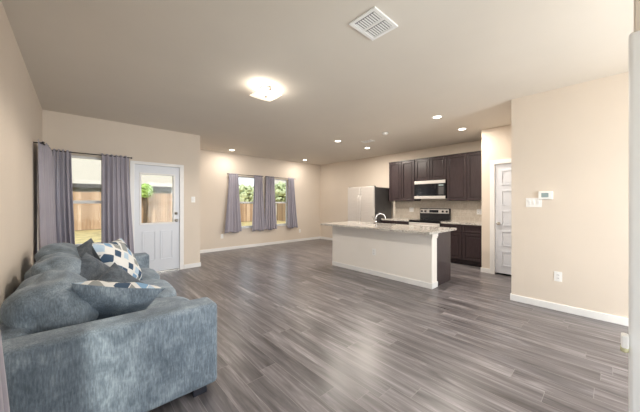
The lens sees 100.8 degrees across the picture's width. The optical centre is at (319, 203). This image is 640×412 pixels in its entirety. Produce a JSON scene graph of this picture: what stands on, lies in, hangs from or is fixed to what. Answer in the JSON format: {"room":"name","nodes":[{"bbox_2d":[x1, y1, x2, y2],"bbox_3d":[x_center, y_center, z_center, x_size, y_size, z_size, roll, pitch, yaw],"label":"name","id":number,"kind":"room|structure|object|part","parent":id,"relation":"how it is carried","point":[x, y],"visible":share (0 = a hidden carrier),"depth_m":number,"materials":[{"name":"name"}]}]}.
{"room":"living room","nodes":[
{"label":"living room","id":0,"kind":"room"},
{"bbox_2d":[0,0,41,306],"bbox_3d":[-1.556,-0.044,1.012,0.140,2.743,7.993,0,0,-42],"label":"wall","id":1,"kind":"structure","parent":0,"point":[20,107],"depth_m":2.31,"materials":[{"name":"paint"}]},
{"bbox_3d":[-0.867,-0.823,0.440,0.105,0.030,1.650,0,0,-42],"label":"curtain rod","id":2,"kind":"object","parent":1,"relation":"attached to","visible":0},
{"bbox_2d":[0,330,9,411],"bbox_3d":[-1.229,0.213,0.964,0.160,2.147,0.501,0,0,-42],"label":"curtain","id":3,"kind":"object","parent":2,"relation":"hanging from","point":[4,399],"visible":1,"depth_m":1.07,"materials":[{"name":"grey fabric"}]},
{"bbox_3d":[-3.731,-0.733,3.567,0.100,0.030,1.050,0,0,-42],"label":"curtain rod","id":4,"kind":"object","parent":1,"relation":"attached to","visible":0},
{"bbox_2d":[38,139,56,250],"bbox_3d":[-3.661,0.114,3.596,0.118,1.767,1.057,0,0,-39],"label":"curtain","id":5,"kind":"object","parent":4,"relation":"hanging from","point":[46,218],"visible":0.72,"depth_m":3.36,"materials":[{"name":"grey fabric"}]},
{"bbox_2d":[42,110,192,264],"bbox_3d":[-3.508,-0.044,4.737,2.288,2.743,0.140,0,0,-42],"label":"wall","id":6,"kind":"structure","parent":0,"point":[73,133],"depth_m":4.72,"materials":[{"name":"paint"}]},
{"bbox_2d":[71,155,100,245],"bbox_3d":[-3.784,-0.022,4.447,0.880,1.502,0.145,0,0,-42],"label":"window","id":7,"kind":"structure","parent":6,"relation":"attached to","point":[72,156],"depth_m":4.38,"materials":[{"name":"white paint"}]},
{"bbox_3d":[-3.814,-0.018,4.479,0.750,0.050,0.028,0,0,-42],"label":"meeting rail","id":8,"kind":"part","parent":7,"relation":"part of","materials":[{"name":"white paint"}]},
{"bbox_2d":[52,150,131,158],"bbox_3d":[-3.740,-0.798,4.362,1.060,0.030,0.100,0,0,-42],"label":"curtain rod","id":9,"kind":"object","parent":6,"relation":"attached to","point":[52,150],"visible":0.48,"depth_m":4.32,"materials":[{"name":"black metal"}]},
{"bbox_2d":[52,149,74,244],"bbox_3d":[-3.961,0.084,4.078,0.304,1.827,0.110,0,0,-42],"label":"curtain","id":10,"kind":"object","parent":9,"relation":"hanging from","point":[62,161],"visible":0.59,"depth_m":4.08,"materials":[{"name":"grey fabric"}]},
{"bbox_2d":[101,153,133,253],"bbox_3d":[-3.453,0.079,4.539,0.461,1.817,0.117,0,0,-42],"label":"curtain","id":11,"kind":"object","parent":9,"relation":"hanging from","point":[116,213],"visible":0.84,"depth_m":4.53,"materials":[{"name":"grey fabric"}]},
{"bbox_2d":[134,164,178,270],"bbox_3d":[-3.077,0.294,5.025,0.756,2.005,0.127,0,0,-42],"label":"door","id":12,"kind":"structure","parent":6,"relation":"in","point":[160,240],"depth_m":5.05,"materials":[{"name":"white paint"}]},
{"bbox_3d":[-3.085,-0.081,5.041,0.590,0.965,0.012,0,0,-42],"label":"glazing frame","id":13,"kind":"part","parent":12,"relation":"part of","materials":[{"name":"white paint"}]},
{"bbox_2d":[130,160,183,269],"bbox_3d":[-3.117,0.282,5.082,0.885,2.090,0.159,0,0,-42],"label":"door frame","id":14,"kind":"structure","parent":6,"relation":"attached to","point":[181,167],"depth_m":5.28,"materials":[{"name":"white paint"}]},
{"bbox_2d":[193,134,199,262],"bbox_3d":[-3.074,-0.044,6.060,0.140,2.743,1.506,0,0,-42],"label":"wall","id":15,"kind":"structure","parent":0,"point":[196,138],"depth_m":5.50,"materials":[{"name":"paint"}]},
{"bbox_2d":[184,262,200,268],"bbox_3d":[-2.620,1.284,5.445,0.329,0.085,0.014,0,0,-42],"label":"baseboard","id":16,"kind":"structure","parent":15,"relation":"attached to","point":[192,265],"depth_m":5.44,"materials":[{"name":"white paint"}]},
{"bbox_2d":[172,150,319,249],"bbox_3d":[-1.809,-0.044,8.333,5.075,2.743,0.140,0,0,-42],"label":"wall","id":17,"kind":"structure","parent":0,"point":[214,166],"depth_m":7.89,"materials":[{"name":"paint"}]},
{"bbox_2d":[239,176,253,228],"bbox_3d":[-2.211,-0.022,7.928,0.780,1.542,0.145,0,0,-42],"label":"window","id":18,"kind":"structure","parent":17,"relation":"in","point":[243,227],"depth_m":7.92,"materials":[{"name":"white paint"}]},
{"bbox_2d":[200,236,319,252],"bbox_3d":[-1.757,1.284,8.276,4.767,0.085,0.014,0,0,-42],"label":"baseboard","id":19,"kind":"structure","parent":17,"relation":"attached to","point":[310,238],"depth_m":8.05,"materials":[{"name":"white paint"}]},
{"bbox_2d":[275,179,286,225],"bbox_3d":[-1.355,-0.022,8.711,0.780,1.542,0.145,0,0,-42],"label":"window","id":20,"kind":"structure","parent":17,"relation":"in","point":[275,179],"depth_m":8.95,"materials":[{"name":"white paint"}]},
{"bbox_3d":[-2.198,-0.823,7.824,1.150,0.030,0.085,0,0,-42],"label":"curtain rod","id":21,"kind":"object","parent":17,"relation":"attached to","visible":0},
{"bbox_2d":[224,173,241,233],"bbox_3d":[-2.469,-0.006,7.477,0.512,1.707,0.150,0,0,-42],"label":"curtain","id":22,"kind":"object","parent":21,"relation":"hanging from","point":[233,215],"visible":1,"depth_m":7.50,"materials":[{"name":"fabric"}]},
{"bbox_2d":[252,175,264,231],"bbox_3d":[-1.873,-0.006,8.022,0.447,1.707,0.150,0,0,-42],"label":"curtain","id":23,"kind":"object","parent":21,"relation":"hanging from","point":[258,219],"visible":1,"depth_m":8.03,"materials":[{"name":"fabric"}]},
{"bbox_3d":[-1.291,-0.823,8.655,1.170,0.030,0.085,0,0,-42],"label":"curtain rod","id":24,"kind":"object","parent":17,"relation":"attached to","visible":0},
{"bbox_2d":[265,176,276,229],"bbox_3d":[-1.538,-0.006,8.329,0.450,1.707,0.152,0,0,-42],"label":"curtain","id":25,"kind":"object","parent":24,"relation":"hanging from","point":[270,204],"visible":1,"depth_m":8.32,"materials":[{"name":"grey fabric"}]},
{"bbox_2d":[287,177,297,227],"bbox_3d":[-0.908,-0.006,8.904,0.461,1.707,0.146,0,0,-42],"label":"curtain","id":26,"kind":"object","parent":24,"relation":"hanging from","point":[292,222],"visible":1,"depth_m":8.89,"materials":[{"name":"fabric"}]},
{"bbox_2d":[1,0,633,164],"bbox_3d":[0.600,-1.476,4.005,7.363,0.120,9.779,0,0,-42],"label":"ceiling","id":27,"kind":"structure","parent":0,"point":[194,67],"depth_m":2.72,"materials":[{"name":"paint"}]},
{"bbox_2d":[250,85,281,100],"bbox_3d":[-0.663,-1.354,3.243,0.285,0.124,0.285,0,0,-42],"label":"flush ceiling light","id":28,"kind":"object","parent":27,"relation":"attached to","point":[265,93],"visible":1,"depth_m":3.21,"materials":[{"name":"white glass"}]},
{"bbox_2d":[349,6,397,40],"bbox_3d":[0.425,-1.409,2.096,0.313,0.011,0.250,0,0,-42],"label":"ceiling vent","id":29,"kind":"object","parent":27,"relation":"in","point":[373,23],"visible":1,"depth_m":2.08,"materials":[{"name":"white plastic"}]},
{"bbox_2d":[431,115,442,118],"bbox_3d":[1.927,-1.414,4.352,0.176,0.004,0.176,0,0,-42],"label":"recessed light","id":30,"kind":"object","parent":27,"relation":"in","point":[437,116],"visible":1,"depth_m":4.37,"materials":[{"name":"white plastic"}]},
{"bbox_2d":[148,239,628,411],"bbox_3d":[0.600,1.387,4.005,7.363,0.120,9.779,0,0,-42],"label":"floor","id":31,"kind":"structure","parent":0,"point":[298,331],"depth_m":2.50,"materials":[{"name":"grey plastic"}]},
{"bbox_2d":[0,243,216,411],"bbox_3d":[-2.025,0.875,2.512,1.124,0.903,2.660,0,0,-42],"label":"sofa","id":32,"kind":"object","parent":31,"relation":"on","point":[58,357],"visible":0.8,"depth_m":1.54,"materials":[{"name":"blue fabric"}]},
{"bbox_3d":[-2.377,0.977,2.190,0.170,0.580,2.260,0,0,-42],"label":"frame","id":33,"kind":"part","parent":32,"relation":"part of","materials":[{"name":"fabric"}]},
{"bbox_2d":[0,269,98,333],"bbox_3d":[-1.760,0.677,1.768,0.452,0.463,0.722,0,0,-42],"label":"cushion","id":34,"kind":"object","parent":32,"relation":"on","point":[46,301],"depth_m":1.53,"materials":[{"name":"fabric"}]},
{"bbox_2d":[24,252,80,279],"bbox_3d":[-2.275,0.653,2.306,0.420,0.433,0.760,0,0,-42],"label":"cushion","id":35,"kind":"object","parent":32,"relation":"on","point":[59,260],"depth_m":2.15,"materials":[{"name":"fabric"}]},
{"bbox_2d":[34,243,79,261],"bbox_3d":[-2.778,0.633,2.848,0.424,0.419,0.730,0,0,-42],"label":"cushion","id":36,"kind":"object","parent":32,"relation":"on","point":[68,248],"depth_m":2.68,"materials":[{"name":"fabric"}]},
{"bbox_2d":[77,238,93,257],"bbox_3d":[-2.564,0.667,2.889,0.216,0.540,0.550,0,0,7],"label":"throw pillow","id":37,"kind":"object","parent":32,"relation":"on","point":[86,246],"visible":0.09,"depth_m":2.90,"materials":[{"name":"fabric"}]},
{"bbox_2d":[80,252,109,280],"bbox_3d":[-1.951,0.682,2.281,0.289,0.488,0.519,0,0,-2],"label":"throw pillow","id":38,"kind":"object","parent":32,"relation":"on","point":[92,268],"visible":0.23,"depth_m":2.29,"materials":[{"name":"fabric"}]},
{"bbox_3d":[-1.203,0.986,1.600,1.105,0.591,0.205,0,0,-42],"label":"armrest","id":39,"kind":"part","parent":32,"relation":"part of","materials":[{"name":"fabric"}]},
{"bbox_2d":[91,238,141,279],"bbox_3d":[-2.037,0.612,2.689,0.286,0.491,0.533,0,0,-10],"label":"throw pillow","id":40,"kind":"object","parent":32,"relation":"on","point":[117,251],"visible":0.68,"depth_m":2.61,"materials":[{"name":"fabric"}]},
{"bbox_2d":[71,280,164,319],"bbox_3d":[-1.484,0.712,1.896,0.578,0.452,0.419,0,0,-42],"label":"throw pillow","id":41,"kind":"object","parent":32,"relation":"on","point":[110,299],"visible":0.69,"depth_m":1.78,"materials":[{"name":"fabric"}]},
{"bbox_2d":[97,262,144,283],"bbox_3d":[-1.692,0.727,2.205,0.269,0.414,0.454,0,0,6],"label":"throw pillow","id":42,"kind":"object","parent":32,"relation":"on","point":[115,273],"visible":0.23,"depth_m":2.23,"materials":[{"name":"fabric"}]},
{"bbox_3d":[-2.860,0.986,3.411,1.105,0.591,0.205,0,0,-42],"label":"armrest","id":43,"kind":"part","parent":32,"relation":"part of","materials":[{"name":"fabric"}]},
{"bbox_2d":[140,268,159,280],"bbox_3d":[-2.481,0.949,3.113,0.982,0.219,0.752,0,0,-42],"label":"seat cushion","id":44,"kind":"object","parent":32,"relation":"on","point":[147,273],"depth_m":3.22,"materials":[{"name":"fabric"}]},
{"bbox_2d":[142,279,176,297],"bbox_3d":[-1.973,0.947,2.560,0.980,0.218,0.746,0,0,-42],"label":"seat cushion","id":45,"kind":"object","parent":32,"relation":"on","point":[169,291],"depth_m":2.72,"materials":[{"name":"fabric"}]},
{"bbox_2d":[146,296,188,309],"bbox_3d":[-1.466,0.948,2.007,0.981,0.217,0.748,0,0,-42],"label":"seat cushion","id":46,"kind":"object","parent":32,"relation":"on","point":[158,302],"depth_m":2.29,"materials":[{"name":"fabric"}]},
{"bbox_3d":[-0.855,1.302,1.861,0.090,0.050,0.080,0,0,-42],"label":"leg","id":47,"kind":"part","parent":32,"relation":"part of","materials":[{"name":"brown wood"}]},
{"bbox_2d":[156,268,179,272],"bbox_3d":[-3.123,1.314,5.082,0.747,0.026,0.152,0,0,-42],"label":"trim","id":48,"kind":"structure","parent":31,"relation":"on","point":[176,268],"depth_m":5.13,"materials":[{"name":"silver wood"}]},
{"bbox_2d":[348,186,391,222],"bbox_3d":[1.404,0.434,7.591,0.920,1.785,0.915,0,0,-42],"label":"refrigerator","id":49,"kind":"object","parent":31,"relation":"on","point":[364,203],"visible":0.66,"depth_m":7.26,"materials":[{"name":"silver metal"}]},
{"bbox_3d":[0.975,0.409,7.512,0.060,1.715,0.451,0,0,-42],"label":"door","id":50,"kind":"part","parent":49,"relation":"part of","materials":[{"name":"silver metal"}]},
{"bbox_3d":[1.290,0.409,7.168,0.060,1.715,0.446,0,0,-42],"label":"door","id":51,"kind":"part","parent":49,"relation":"part of","materials":[{"name":"silver metal"}]},
{"bbox_2d":[332,226,450,288],"bbox_3d":[1.269,0.893,5.120,0.755,0.868,2.174,0,0,-42],"label":"kitchen island","id":52,"kind":"object","parent":31,"relation":"on","point":[422,260],"visible":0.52,"depth_m":4.57,"materials":[{"name":"paint"}]},
{"bbox_3d":[1.067,1.284,4.938,0.204,0.085,2.170,0,0,-42],"label":"moulding","id":53,"kind":"part","parent":52,"relation":"part of","materials":[{"name":"white paint"}]},
{"bbox_2d":[320,221,456,234],"bbox_3d":[1.169,0.441,5.041,1.010,0.036,2.340,0,0,-42],"label":"island countertop","id":54,"kind":"structure","parent":52,"relation":"on","point":[417,229],"depth_m":4.59,"materials":[{"name":"stone"}]},
{"bbox_2d":[372,213,385,224],"bbox_3d":[1.173,0.311,5.245,0.274,0.223,0.070,0,0,3],"label":"kitchen faucet","id":55,"kind":"object","parent":54,"relation":"on","point":[375,220],"visible":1,"depth_m":5.24,"materials":[{"name":"silver metal"}]},
{"bbox_3d":[1.762,0.505,4.177,0.210,0.093,0.116,0,0,-42],"label":"cap moulding","id":56,"kind":"part","parent":52,"relation":"part of","materials":[{"name":"paint"}]},
{"bbox_3d":[2.052,0.893,4.394,0.540,0.868,0.012,0,0,-42],"label":"panel","id":57,"kind":"part","parent":52,"relation":"part of","materials":[{"name":"brown wood"}]},
{"bbox_2d":[382,220,408,224],"bbox_3d":[2.161,0.893,7.080,0.599,0.868,0.810,0,0,-42],"label":"base cabinet","id":58,"kind":"object","parent":31,"relation":"on","point":[383,221],"visible":0.17,"depth_m":6.86,"materials":[{"name":"brown wood"}]},
{"bbox_2d":[381,218,410,221],"bbox_3d":[2.159,0.439,7.082,0.628,0.040,0.821,0,0,-42],"label":"countertop","id":59,"kind":"structure","parent":58,"relation":"on","point":[389,219],"depth_m":6.95,"materials":[{"name":"stone"}]},
{"bbox_2d":[409,208,450,226],"bbox_3d":[2.663,0.710,6.462,0.695,1.155,0.764,0,0,-42],"label":"range","id":60,"kind":"object","parent":31,"relation":"on","point":[428,216],"visible":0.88,"depth_m":6.50,"materials":[{"name":"silver metal"}]},
{"bbox_3d":[2.457,0.777,6.274,0.025,0.620,0.750,0,0,-42],"label":"oven door","id":61,"kind":"part","parent":60,"relation":"part of","materials":[{"name":"silver metal"}]},
{"bbox_2d":[410,219,449,221],"bbox_3d":[2.657,0.415,6.457,0.578,0.014,0.764,0,0,-42],"label":"cooktop","id":62,"kind":"object","parent":60,"relation":"in","point":[411,220],"depth_m":6.37,"materials":[{"name":"black glass"}]},
{"bbox_3d":[2.865,0.204,6.647,0.005,0.105,0.720,0,0,-42],"label":"control panel","id":63,"kind":"part","parent":60,"relation":"part of","materials":[{"name":"silver metal"}]},
{"bbox_2d":[441,223,481,266],"bbox_3d":[3.263,0.893,5.876,0.599,0.868,0.895,0,0,-42],"label":"base cabinet","id":64,"kind":"object","parent":31,"relation":"on","point":[466,241],"visible":0.63,"depth_m":5.62,"materials":[{"name":"brown wood"}]},
{"bbox_3d":[2.900,0.549,5.847,0.026,0.155,0.430,0,0,-42],"label":"drawer","id":65,"kind":"part","parent":64,"relation":"part of","materials":[{"name":"brown wood"}]},
{"bbox_3d":[2.907,0.549,5.853,0.007,0.085,0.360,0,0,-42],"label":"panel","id":66,"kind":"part","parent":64,"relation":"part of","materials":[{"name":"brown wood"}]},
{"bbox_3d":[2.902,0.927,5.849,0.019,0.460,0.320,0,0,-42],"label":"panel","id":67,"kind":"part","parent":64,"relation":"part of","materials":[{"name":"brown wood"}]},
{"bbox_3d":[2.900,0.927,5.847,0.026,0.570,0.430,0,0,-42],"label":"door","id":68,"kind":"part","parent":64,"relation":"part of","materials":[{"name":"brown wood"}]},
{"bbox_2d":[440,220,481,225],"bbox_3d":[3.267,0.439,5.872,0.628,0.040,0.911,0,0,-42],"label":"countertop","id":69,"kind":"structure","parent":64,"relation":"on","point":[451,221],"depth_m":5.72,"materials":[{"name":"stone"}]},
{"bbox_3d":[3.202,0.549,5.517,0.026,0.155,0.430,0,0,-42],"label":"drawer","id":70,"kind":"part","parent":64,"relation":"part of","materials":[{"name":"brown wood"}]},
{"bbox_3d":[3.202,0.927,5.517,0.026,0.570,0.430,0,0,-42],"label":"door","id":71,"kind":"part","parent":64,"relation":"part of","materials":[{"name":"brown wood"}]},
{"bbox_3d":[3.209,0.549,5.523,0.007,0.085,0.360,0,0,-42],"label":"panel","id":72,"kind":"part","parent":64,"relation":"part of","materials":[{"name":"brown wood"}]},
{"bbox_3d":[3.204,0.927,5.519,0.019,0.460,0.320,0,0,-42],"label":"panel","id":73,"kind":"part","parent":64,"relation":"part of","materials":[{"name":"brown wood"}]},
{"bbox_2d":[320,140,481,237],"bbox_3d":[1.956,-0.044,7.864,0.152,2.743,5.634,0,0,-42],"label":"wall","id":74,"kind":"structure","parent":0,"point":[335,178],"depth_m":8.03,"materials":[{"name":"paint"}]},
{"bbox_2d":[389,159,420,200],"bbox_3d":[2.284,-0.588,7.162,0.336,1.070,0.765,0,0,-42],"label":"upper cabinet","id":75,"kind":"object","parent":74,"relation":"attached to","point":[401,173],"visible":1,"depth_m":7.02,"materials":[{"name":"brown wood"}]},
{"bbox_3d":[2.043,-0.578,7.199,0.026,1.038,0.368,0,0,-42],"label":"door","id":76,"kind":"part","parent":75,"relation":"part of","materials":[{"name":"brown wood"}]},
{"bbox_3d":[2.045,-0.578,7.201,0.019,0.928,0.258,0,0,-42],"label":"panel","id":77,"kind":"part","parent":75,"relation":"part of","materials":[{"name":"brown wood"}]},
{"bbox_3d":[2.299,-0.578,6.919,0.026,1.038,0.368,0,0,-42],"label":"door","id":78,"kind":"part","parent":75,"relation":"part of","materials":[{"name":"brown wood"}]},
{"bbox_3d":[2.301,-0.578,6.921,0.019,0.928,0.258,0,0,-42],"label":"panel","id":79,"kind":"part","parent":75,"relation":"part of","materials":[{"name":"brown wood"}]},
{"bbox_2d":[415,155,446,180],"bbox_3d":[2.808,-0.841,6.590,0.336,0.565,0.782,0,0,-42],"label":"upper cabinet","id":80,"kind":"object","parent":74,"relation":"attached to","point":[430,168],"visible":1,"depth_m":6.45,"materials":[{"name":"brown wood"}]},
{"bbox_3d":[2.566,-0.831,6.631,0.019,0.423,0.266,0,0,-42],"label":"panel","id":81,"kind":"part","parent":80,"relation":"part of","materials":[{"name":"brown wood"}]},
{"bbox_3d":[2.564,-0.831,6.629,0.026,0.533,0.376,0,0,-42],"label":"door","id":82,"kind":"part","parent":80,"relation":"part of","materials":[{"name":"brown wood"}]},
{"bbox_2d":[414,180,446,198],"bbox_3d":[2.781,-0.327,6.567,0.406,0.448,0.765,0,0,-42],"label":"microwave","id":83,"kind":"object","parent":80,"relation":"attached to","point":[431,189],"visible":0.99,"depth_m":6.43,"materials":[{"name":"silver metal"}]},
{"bbox_3d":[2.604,-0.323,6.533,0.018,0.294,0.575,0,0,-42],"label":"door","id":84,"kind":"part","parent":83,"relation":"part of","materials":[{"name":"black glass"}]},
{"bbox_3d":[2.666,-0.512,6.462,0.022,0.078,0.765,0,0,-42],"label":"trim","id":85,"kind":"part","parent":83,"relation":"part of","materials":[{"name":"silver metal"}]},
{"bbox_3d":[2.666,-0.138,6.462,0.022,0.070,0.765,0,0,-42],"label":"trim","id":86,"kind":"part","parent":83,"relation":"part of","materials":[{"name":"silver metal"}]},
{"bbox_3d":[2.863,-0.323,6.250,0.018,0.294,0.187,0,0,-42],"label":"control panel","id":87,"kind":"part","parent":83,"relation":"part of","materials":[{"name":"black ceramic"}]},
{"bbox_3d":[2.826,-0.831,6.343,0.026,0.533,0.376,0,0,-42],"label":"door","id":88,"kind":"part","parent":80,"relation":"part of","materials":[{"name":"brown wood"}]},
{"bbox_3d":[2.828,-0.831,6.345,0.019,0.423,0.266,0,0,-42],"label":"panel","id":89,"kind":"part","parent":80,"relation":"part of","materials":[{"name":"brown wood"}]},
{"bbox_2d":[446,150,481,200],"bbox_3d":[3.373,-0.588,5.972,0.336,1.070,0.887,0,0,-42],"label":"upper cabinet","id":90,"kind":"object","parent":74,"relation":"attached to","point":[464,171],"visible":0.73,"depth_m":5.89,"materials":[{"name":"brown wood"}]},
{"bbox_3d":[3.114,-0.578,6.032,0.019,0.928,0.318,0,0,-42],"label":"panel","id":91,"kind":"part","parent":90,"relation":"part of","materials":[{"name":"brown wood"}]},
{"bbox_3d":[3.112,-0.578,6.031,0.026,1.038,0.428,0,0,-42],"label":"door","id":92,"kind":"part","parent":90,"relation":"part of","materials":[{"name":"brown wood"}]},
{"bbox_3d":[3.260,-1.113,5.868,0.028,0.020,0.887,0,0,-42],"label":"rail","id":93,"kind":"part","parent":90,"relation":"part of","materials":[{"name":"brown wood"}]},
{"bbox_3d":[3.409,-0.578,5.706,0.026,1.038,0.428,0,0,-42],"label":"door","id":94,"kind":"part","parent":90,"relation":"part of","materials":[{"name":"brown wood"}]},
{"bbox_3d":[3.411,-0.578,5.707,0.019,0.928,0.318,0,0,-42],"label":"panel","id":95,"kind":"part","parent":90,"relation":"part of","materials":[{"name":"brown wood"}]},
{"bbox_2d":[482,124,510,268],"bbox_3d":[3.426,-0.044,4.877,0.140,2.743,0.760,0,0,-42],"label":"wall","id":96,"kind":"structure","parent":0,"point":[496,141],"depth_m":5.02,"materials":[{"name":"paint"}]},
{"bbox_2d":[481,267,489,272],"bbox_3d":[3.157,1.284,5.058,0.014,0.085,0.157,0,0,-42],"label":"baseboard","id":97,"kind":"structure","parent":96,"relation":"attached to","point":[486,270],"depth_m":5.05,"materials":[{"name":"white paint"}]},
{"bbox_2d":[490,159,510,273],"bbox_3d":[3.463,0.265,4.823,0.159,2.125,0.602,0,0,-42],"label":"trim","id":98,"kind":"structure","parent":96,"relation":"attached to","point":[492,163],"depth_m":4.96,"materials":[{"name":"white paint"}]},
{"bbox_2d":[495,163,510,274],"bbox_3d":[3.437,0.284,4.753,0.122,2.015,0.514,0,0,-42],"label":"door","id":99,"kind":"structure","parent":96,"relation":"in","point":[502,171],"depth_m":4.86,"materials":[{"name":"white paint"}]},
{"bbox_2d":[511,97,523,295],"bbox_3d":[3.519,-0.044,4.351,2.309,2.743,0.140,0,0,-42],"label":"wall","id":100,"kind":"structure","parent":0,"point":[517,105],"depth_m":3.57,"materials":[{"name":"paint"}]},
{"bbox_2d":[524,72,628,317],"bbox_3d":[3.767,-0.044,2.474,0.140,2.743,2.965,0,0,-42],"label":"wall","id":101,"kind":"structure","parent":0,"point":[576,137],"depth_m":3.14,"materials":[{"name":"paint"}]},
{"bbox_2d":[526,198,541,206],"bbox_3d":[2.777,-0.008,3.443,0.012,0.120,0.165,0,0,-42],"label":"light switch","id":102,"kind":"object","parent":101,"relation":"attached to","point":[530,202],"visible":1,"depth_m":3.44,"materials":[{"name":"white plastic"}]},
{"bbox_2d":[538,191,552,198],"bbox_3d":[2.853,-0.098,3.349,0.026,0.100,0.140,0,0,-42],"label":"thermostat","id":103,"kind":"object","parent":101,"relation":"attached to","point":[543,194],"visible":1,"depth_m":3.34,"materials":[{"name":"white plastic"}]},
{"bbox_2d":[554,271,561,281],"bbox_3d":[2.938,0.907,3.269,0.010,0.120,0.075,0,0,-42],"label":"wall outlet","id":104,"kind":"object","parent":101,"relation":"attached to","point":[557,275],"visible":1,"depth_m":3.27,"materials":[{"name":"white plastic"}]},
{"bbox_2d":[510,294,628,326],"bbox_3d":[3.658,1.284,2.479,0.014,0.085,3.119,0,0,-42],"label":"baseboard","id":105,"kind":"structure","parent":101,"relation":"attached to","point":[559,307],"depth_m":3.16,"materials":[{"name":"white paint"}]},
{"bbox_2d":[634,0,639,31],"bbox_3d":[2.100,-0.044,0.379,0.140,2.743,2.125,0,0,-42],"label":"wall","id":106,"kind":"structure","parent":0,"point":[636,2],"depth_m":1.11,"materials":[{"name":"paint"}]},
{"bbox_2d":[620,332,628,352],"bbox_3d":[1.282,0.591,1.115,0.048,0.077,0.024,0,0,-42],"label":"air freshener","id":107,"kind":"object","parent":106,"relation":"attached to","point":[624,347],"visible":1,"depth_m":1.10,"materials":[{"name":"white plastic"}]},
{"bbox_2d":[620,345,628,352],"bbox_3d":[1.282,0.616,1.115,0.024,0.027,0.024,0,0,3],"label":"oil bottle","id":108,"kind":"object","parent":107,"relation":"on","point":[624,348],"depth_m":1.10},
{"bbox_2d":[629,30,639,411],"bbox_3d":[1.589,0.307,0.807,0.035,2.040,0.845,0,0,-42],"label":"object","id":109,"kind":"structure","parent":106,"relation":"attached to","point":[634,38],"depth_m":1.09,"materials":[{"name":"white paint"}]},
{"label":"outside","id":110,"kind":"structure","parent":0,"visible":0},
{"bbox_2d":[74,215,285,243],"bbox_3d":[-17.282,1.557,30.000,75.000,0.100,52.401,0,0,-42],"label":"lawn","id":111,"kind":"structure","parent":110,"point":[81,236],"depth_m":12.71,"materials":[{"name":"green plant"}]},
{"bbox_2d":[71,158,171,222],"bbox_3d":[-22.688,-1.733,18.427,20.600,6.480,12.180,0,0,-42],"label":"neighbouring house","id":112,"kind":"structure","parent":111,"relation":"on","point":[86,173],"depth_m":18.77,"materials":[{"name":"beige"}]},
{"bbox_2d":[73,191,171,229],"bbox_3d":[-15.766,0.417,12.046,21.000,2.120,0.060,0,0,-42],"label":"wooden fence","id":113,"kind":"object","parent":111,"relation":"on","point":[86,216],"visible":0.18,"depth_m":14.94,"materials":[{"name":"brown wood"}]},
{"bbox_2d":[141,183,153,222],"bbox_3d":[-10.567,0.159,15.937,0.959,2.707,0.922,0,0,-42],"label":"tree","id":114,"kind":"object","parent":111,"relation":"on","point":[146,189],"visible":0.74,"depth_m":15.88,"materials":[{"name":"green plant"}]},
{"bbox_2d":[239,184,253,203],"bbox_3d":[-6.553,-0.039,22.397,3.030,3.102,3.161,0,0,43],"label":"leafy tree","id":115,"kind":"object","parent":111,"relation":"on","point":[246,192],"visible":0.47,"depth_m":21.45,"materials":[{"name":"green plant"}]},
{"bbox_2d":[240,203,252,221],"bbox_3d":[-6.107,0.752,21.155,5.450,1.449,0.060,0,0,-42],"label":"wooden fence","id":116,"kind":"object","parent":111,"relation":"on","point":[246,210],"visible":0.2,"depth_m":21.29,"materials":[{"name":"brown wood"}]},
{"bbox_2d":[275,181,285,203],"bbox_3d":[-3.471,-0.269,24.989,3.876,3.562,3.652,0,0,-4],"label":"leafy tree","id":117,"kind":"object","parent":111,"relation":"on","point":[280,187],"visible":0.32,"depth_m":23.89,"materials":[{"name":"green plant"}]},
{"bbox_2d":[275,180,285,214],"bbox_3d":[-3.154,-0.933,39.742,12.200,4.880,10.100,0,0,-42],"label":"neighbouring house","id":118,"kind":"structure","parent":111,"relation":"on","point":[276,181],"depth_m":35.84,"materials":[{"name":"beige"}]},
{"bbox_2d":[277,203,285,220],"bbox_3d":[0.036,0.702,18.670,0.060,1.550,11.100,0,0,-42],"label":"wooden fence","id":119,"kind":"object","parent":111,"relation":"on","point":[281,207],"visible":0.1,"depth_m":22.19,"materials":[{"name":"brown wood"}]}
]}

